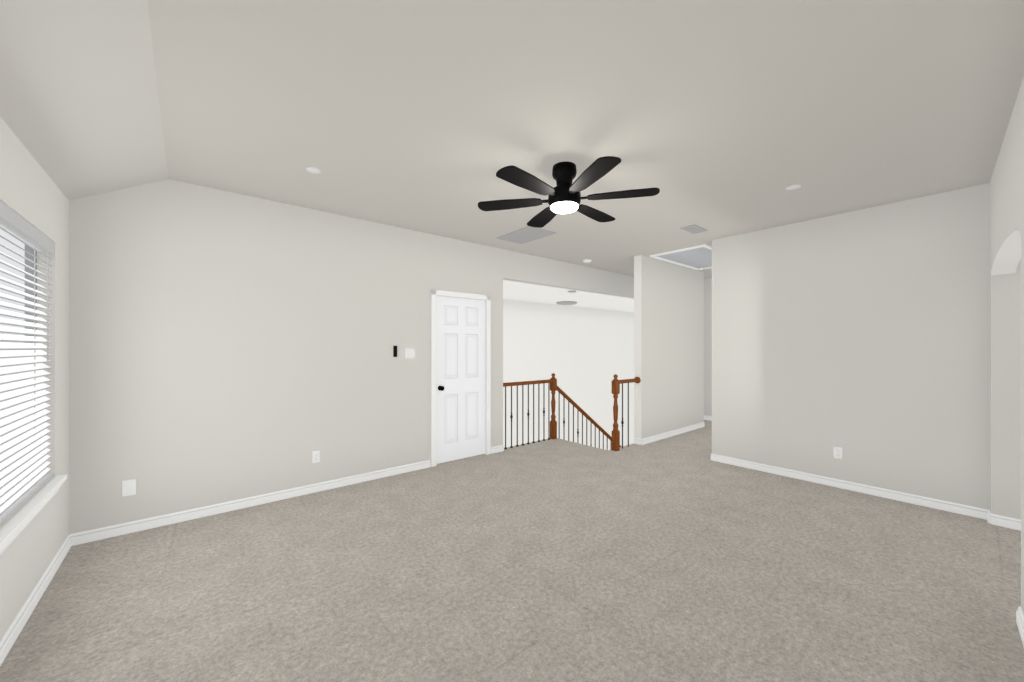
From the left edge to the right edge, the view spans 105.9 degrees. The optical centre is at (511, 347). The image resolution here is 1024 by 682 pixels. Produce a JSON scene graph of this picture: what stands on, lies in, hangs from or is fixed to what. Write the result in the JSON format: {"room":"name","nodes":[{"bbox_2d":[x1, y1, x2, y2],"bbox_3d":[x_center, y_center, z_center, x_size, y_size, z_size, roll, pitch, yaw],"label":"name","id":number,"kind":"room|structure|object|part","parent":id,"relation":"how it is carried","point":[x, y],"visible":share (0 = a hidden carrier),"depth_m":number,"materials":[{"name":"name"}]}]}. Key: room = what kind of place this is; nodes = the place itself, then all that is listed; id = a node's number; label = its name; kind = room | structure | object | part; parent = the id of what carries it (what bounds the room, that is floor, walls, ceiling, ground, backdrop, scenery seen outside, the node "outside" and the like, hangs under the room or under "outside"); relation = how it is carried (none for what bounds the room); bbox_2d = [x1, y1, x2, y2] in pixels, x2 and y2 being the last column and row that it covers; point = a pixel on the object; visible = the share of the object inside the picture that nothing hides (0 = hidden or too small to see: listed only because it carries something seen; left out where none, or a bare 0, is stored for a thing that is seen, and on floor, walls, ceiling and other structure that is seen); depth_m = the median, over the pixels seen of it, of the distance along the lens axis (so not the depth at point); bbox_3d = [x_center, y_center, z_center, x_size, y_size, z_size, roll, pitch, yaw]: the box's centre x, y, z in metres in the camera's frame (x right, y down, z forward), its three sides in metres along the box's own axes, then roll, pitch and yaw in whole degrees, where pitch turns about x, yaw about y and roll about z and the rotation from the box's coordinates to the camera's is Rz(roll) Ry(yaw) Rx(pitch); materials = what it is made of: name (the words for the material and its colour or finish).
{"room":"upstairs loft room","nodes":[
{"label":"upstairs loft room","id":0,"kind":"room"},
{"bbox_2d":[0,117,68,640],"bbox_3d":[-1.290,0.125,0.435,0.120,2.550,6.120,0,0,-40],"label":"wall","id":1,"kind":"structure","parent":0,"point":[31,193],"depth_m":2.33,"materials":[{"name":"white paint"}]},
{"bbox_2d":[0,201,53,525],"bbox_3d":[-2.338,0.075,1.690,0.114,1.486,1.886,0,0,-40],"label":"window blinds","id":2,"kind":"object","parent":1,"relation":"attached to","point":[25,474],"visible":1,"depth_m":2.06,"materials":[{"name":"grey plastic"}]},
{"bbox_2d":[0,474,66,553],"bbox_3d":[-2.305,0.866,1.718,0.120,0.089,1.950,0,0,-40],"label":"window sill","id":3,"kind":"structure","parent":1,"relation":"attached to","point":[13,527],"depth_m":1.95,"materials":[{"name":"white wood"}]},
{"bbox_2d":[0,533,75,665],"bbox_3d":[-1.200,1.360,0.432,0.015,0.080,6.000,0,0,-40],"label":"baseboard","id":4,"kind":"structure","parent":1,"relation":"attached to","point":[18,624],"depth_m":2.06,"materials":[{"name":"white wood"}]},
{"bbox_2d":[0,0,167,199],"bbox_3d":[-1.071,-1.194,0.553,0.687,0.491,6.220,0,0,-40],"label":"ceiling","id":5,"kind":"structure","parent":0,"point":[80,114],"depth_m":1.79,"materials":[{"name":"white paint"}]},
{"bbox_2d":[69,179,633,533],"bbox_3d":[-0.379,0.030,5.111,7.520,2.740,0.120,0,0,-40],"label":"wall","id":6,"kind":"structure","parent":0,"point":[225,346],"depth_m":3.39,"materials":[{"name":"white paint"}]},
{"bbox_2d":[122,479,135,496],"bbox_3d":[-2.896,1.060,2.922,0.075,0.118,0.006,0,0,-40],"label":"outlet","id":7,"kind":"object","parent":6,"relation":"attached to","point":[128,487],"visible":1,"depth_m":2.92,"materials":[{"name":"white plastic"}]},
{"bbox_2d":[76,460,430,544],"bbox_3d":[-2.030,1.360,3.640,2.791,0.080,0.015,0,0,-40],"label":"baseboard","id":8,"kind":"structure","parent":6,"relation":"attached to","point":[153,522],"depth_m":3.32,"materials":[{"name":"white wood"}]},
{"bbox_2d":[312,450,319,462],"bbox_3d":[-1.901,1.060,3.752,0.070,0.115,0.010,0,0,-40],"label":"electrical outlet","id":9,"kind":"object","parent":6,"relation":"attached to","point":[315,456],"visible":1,"depth_m":3.75,"materials":[{"name":"white plastic"}]},
{"bbox_2d":[393,346,396,356],"bbox_3d":[-1.286,0.040,4.263,0.042,0.125,0.016,0,0,-40],"label":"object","id":10,"kind":"object","parent":6,"relation":"attached to","point":[394,351],"visible":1,"depth_m":4.25,"materials":[{"name":"black plastic"}]},
{"bbox_2d":[405,348,414,358],"bbox_3d":[-1.153,0.065,4.377,0.116,0.115,0.010,0,0,-40],"label":"switch plate","id":11,"kind":"object","parent":6,"relation":"attached to","point":[409,353],"visible":1,"depth_m":4.37,"materials":[{"name":"white plastic"}]},
{"bbox_2d":[437,296,484,463],"bbox_3d":[-0.621,0.383,4.824,0.734,2.010,0.103,0,0,-40],"label":"door","id":12,"kind":"structure","parent":6,"relation":"in","point":[460,378],"depth_m":4.83,"materials":[{"name":"white wood"}]},
{"bbox_3d":[-0.844,0.485,4.614,0.061,0.062,0.068,0,0,-40],"label":"knob","id":13,"kind":"part","parent":12,"relation":"part of","materials":[{"name":"black metal"}]},
{"bbox_2d":[431,289,490,466],"bbox_3d":[-0.655,0.357,4.865,0.862,2.086,0.142,0,0,-40],"label":"door frame","id":14,"kind":"structure","parent":6,"relation":"attached to","point":[435,293],"depth_m":4.71,"materials":[{"name":"white wood"}]},
{"bbox_2d":[0,420,1023,681],"bbox_3d":[2.244,1.550,3.380,9.320,0.300,6.100,0,0,-40],"label":"floor","id":15,"kind":"structure","parent":0,"point":[680,558],"depth_m":2.27,"materials":[{"name":"beige carpet"}]},
{"bbox_2d":[503,300,633,449],"bbox_3d":[1.280,1.530,12.107,11.195,5.740,0.120,0,0,-40],"label":"wall","id":16,"kind":"structure","parent":0,"point":[584,355],"depth_m":12.49,"materials":[{"name":"white paint"}]},
{"bbox_2d":[147,0,1023,312],"bbox_3d":[3.438,-1.390,7.131,14.673,0.100,10.520,0,0,-40],"label":"ceiling","id":17,"kind":"structure","parent":0,"point":[717,119],"depth_m":2.15,"materials":[{"name":"white paint"}]},
{"bbox_2d":[306,167,320,172],"bbox_3d":[-1.497,-1.336,2.910,0.100,0.008,0.100,0,0,-40],"label":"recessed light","id":18,"kind":"object","parent":17,"relation":"attached to","point":[312,169],"visible":1,"depth_m":2.90,"materials":[{"name":"white plastic"}]},
{"bbox_2d":[496,226,556,243],"bbox_3d":[0.162,-1.333,4.598,0.410,0.014,0.620,0,0,-40],"label":"ceiling vent","id":19,"kind":"object","parent":17,"relation":"in","point":[527,234],"visible":0.94,"depth_m":4.57,"materials":[{"name":"grey metal"}]},
{"bbox_2d":[557,301,576,304],"bbox_3d":[1.613,-1.310,11.394,0.600,0.060,0.600,0,0,-40],"label":"light","id":20,"kind":"object","parent":17,"relation":"attached to","point":[566,303],"visible":1,"depth_m":11.18,"materials":[{"name":"grey glass"}]},
{"bbox_2d":[478,156,659,227],"bbox_3d":[0.387,-1.174,2.856,1.321,0.332,1.244,0,0,-40],"label":"fan","id":21,"kind":"object","parent":17,"relation":"hanging from","point":[564,196],"visible":1,"depth_m":2.77,"materials":[{"name":"black"}]},
{"bbox_2d":[649,244,711,269],"bbox_3d":[2.834,-1.314,5.791,1.520,0.052,0.800,0,0,-40],"label":"attic hatch","id":22,"kind":"object","parent":17,"relation":"attached to","point":[699,257],"visible":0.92,"depth_m":5.66,"materials":[{"name":"white"}]},
{"bbox_2d":[680,224,707,233],"bbox_3d":[2.053,-1.334,4.355,0.320,0.012,0.160,0,0,-40],"label":"ceiling vent","id":23,"kind":"object","parent":17,"relation":"in","point":[694,229],"visible":0.94,"depth_m":4.34,"materials":[{"name":"grey metal"}]},
{"bbox_2d":[786,184,800,189],"bbox_3d":[2.342,-1.336,3.215,0.100,0.008,0.100,0,0,-40],"label":"recessed light","id":24,"kind":"object","parent":17,"relation":"attached to","point":[791,187],"visible":1,"depth_m":3.21,"materials":[{"name":"white plastic"}]},
{"bbox_2d":[634,255,703,438],"bbox_3d":[2.596,1.530,6.257,2.006,5.740,0.120,0,0,-40],"label":"wall","id":25,"kind":"structure","parent":0,"point":[669,341],"depth_m":6.04,"materials":[{"name":"white paint"}]},
{"bbox_2d":[640,422,704,444],"bbox_3d":[2.634,1.360,6.200,2.021,0.080,0.015,0,0,-40],"label":"baseboard","id":26,"kind":"structure","parent":25,"relation":"attached to","point":[679,431],"depth_m":6.07,"materials":[{"name":"white wood"}]},
{"bbox_2d":[704,278,711,415],"bbox_3d":[4.085,1.530,7.210,0.120,5.740,1.630,0,0,-40],"label":"wall","id":27,"kind":"structure","parent":0,"point":[707,346],"depth_m":7.46,"materials":[{"name":"white paint"}]},
{"bbox_2d":[704,416,711,419],"bbox_3d":[4.071,1.360,7.120,0.015,0.080,1.510,0,0,-40],"label":"baseboard","id":28,"kind":"structure","parent":27,"relation":"attached to","point":[705,417],"depth_m":7.46,"materials":[{"name":"white wood"}]},
{"bbox_2d":[712,183,989,509],"bbox_3d":[3.254,0.030,3.991,0.120,2.740,2.240,0,0,-40],"label":"wall","id":29,"kind":"structure","parent":0,"point":[861,337],"depth_m":3.72,"materials":[{"name":"white paint"}]},
{"bbox_2d":[833,446,842,458],"bbox_3d":[3.268,1.055,3.873,0.010,0.116,0.070,0,0,-40],"label":"electrical outlet","id":30,"kind":"object","parent":29,"relation":"attached to","point":[837,452],"visible":1,"depth_m":3.87,"materials":[{"name":"white plastic"}]},
{"bbox_2d":[711,454,989,518],"bbox_3d":[3.172,1.360,3.971,0.033,0.080,2.196,0,0,-40],"label":"baseboard","id":31,"kind":"structure","parent":29,"relation":"attached to","point":[967,510],"depth_m":3.73,"materials":[{"name":"white wood"}]},
{"bbox_2d":[990,77,1023,613],"bbox_3d":[1.792,0.030,1.159,5.767,2.740,0.353,0,0,-40],"label":"wall","id":32,"kind":"structure","parent":0,"point":[1007,217],"depth_m":2.34,"materials":[{"name":"white paint"}]},
{"bbox_2d":[1016,606,1023,645],"bbox_3d":[1.209,1.360,0.625,3.887,0.080,0.313,0,0,-40],"label":"baseboard","id":33,"kind":"structure","parent":32,"relation":"attached to","point":[1019,613],"depth_m":1.90,"materials":[{"name":"white wood"}]},
{"bbox_2d":[993,259,1020,519],"bbox_3d":[4.480,0.030,2.449,0.220,2.740,1.800,0,0,-40],"label":"wall","id":34,"kind":"structure","parent":0,"point":[1006,395],"depth_m":3.01,"materials":[{"name":"white paint"}]},
{"bbox_2d":[984,509,1020,530],"bbox_3d":[4.382,1.360,2.382,0.015,0.080,1.824,0,0,-40],"label":"baseboard","id":35,"kind":"structure","parent":34,"relation":"attached to","point":[998,520],"depth_m":3.02,"materials":[{"name":"white wood"}]},
{"label":"outside","id":36,"kind":"structure","parent":0,"visible":0},
{"bbox_2d":[0,229,24,342],"bbox_3d":[-2.409,0.075,1.631,0.001,2.090,2.490,0,0,-40],"label":"sky","id":37,"kind":"structure","parent":36,"point":[4,234],"depth_m":2.29,"materials":[{"name":"white"}]},
{"bbox_3d":[3.037,3.093,10.102,11.075,3.014,5.210,0,0,-40],"label":"stair steps","id":38,"kind":"structure","parent":0,"visible":0},
{"bbox_2d":[503,373,609,449],"bbox_3d":[1.522,2.018,6.688,4.370,3.241,0.082,0,0,-40],"label":"stair railing","id":39,"kind":"object","parent":38,"relation":"on","point":[553,381],"depth_m":5.91,"materials":[{"name":"brown wood"}]},
{"bbox_2d":[610,374,640,450],"bbox_3d":[1.607,1.070,5.424,0.577,1.406,0.090,0,0,-40],"label":"stair railing","id":40,"kind":"object","parent":38,"relation":"on","point":[615,437],"depth_m":5.25,"materials":[{"name":"brown wood"}]}
]}

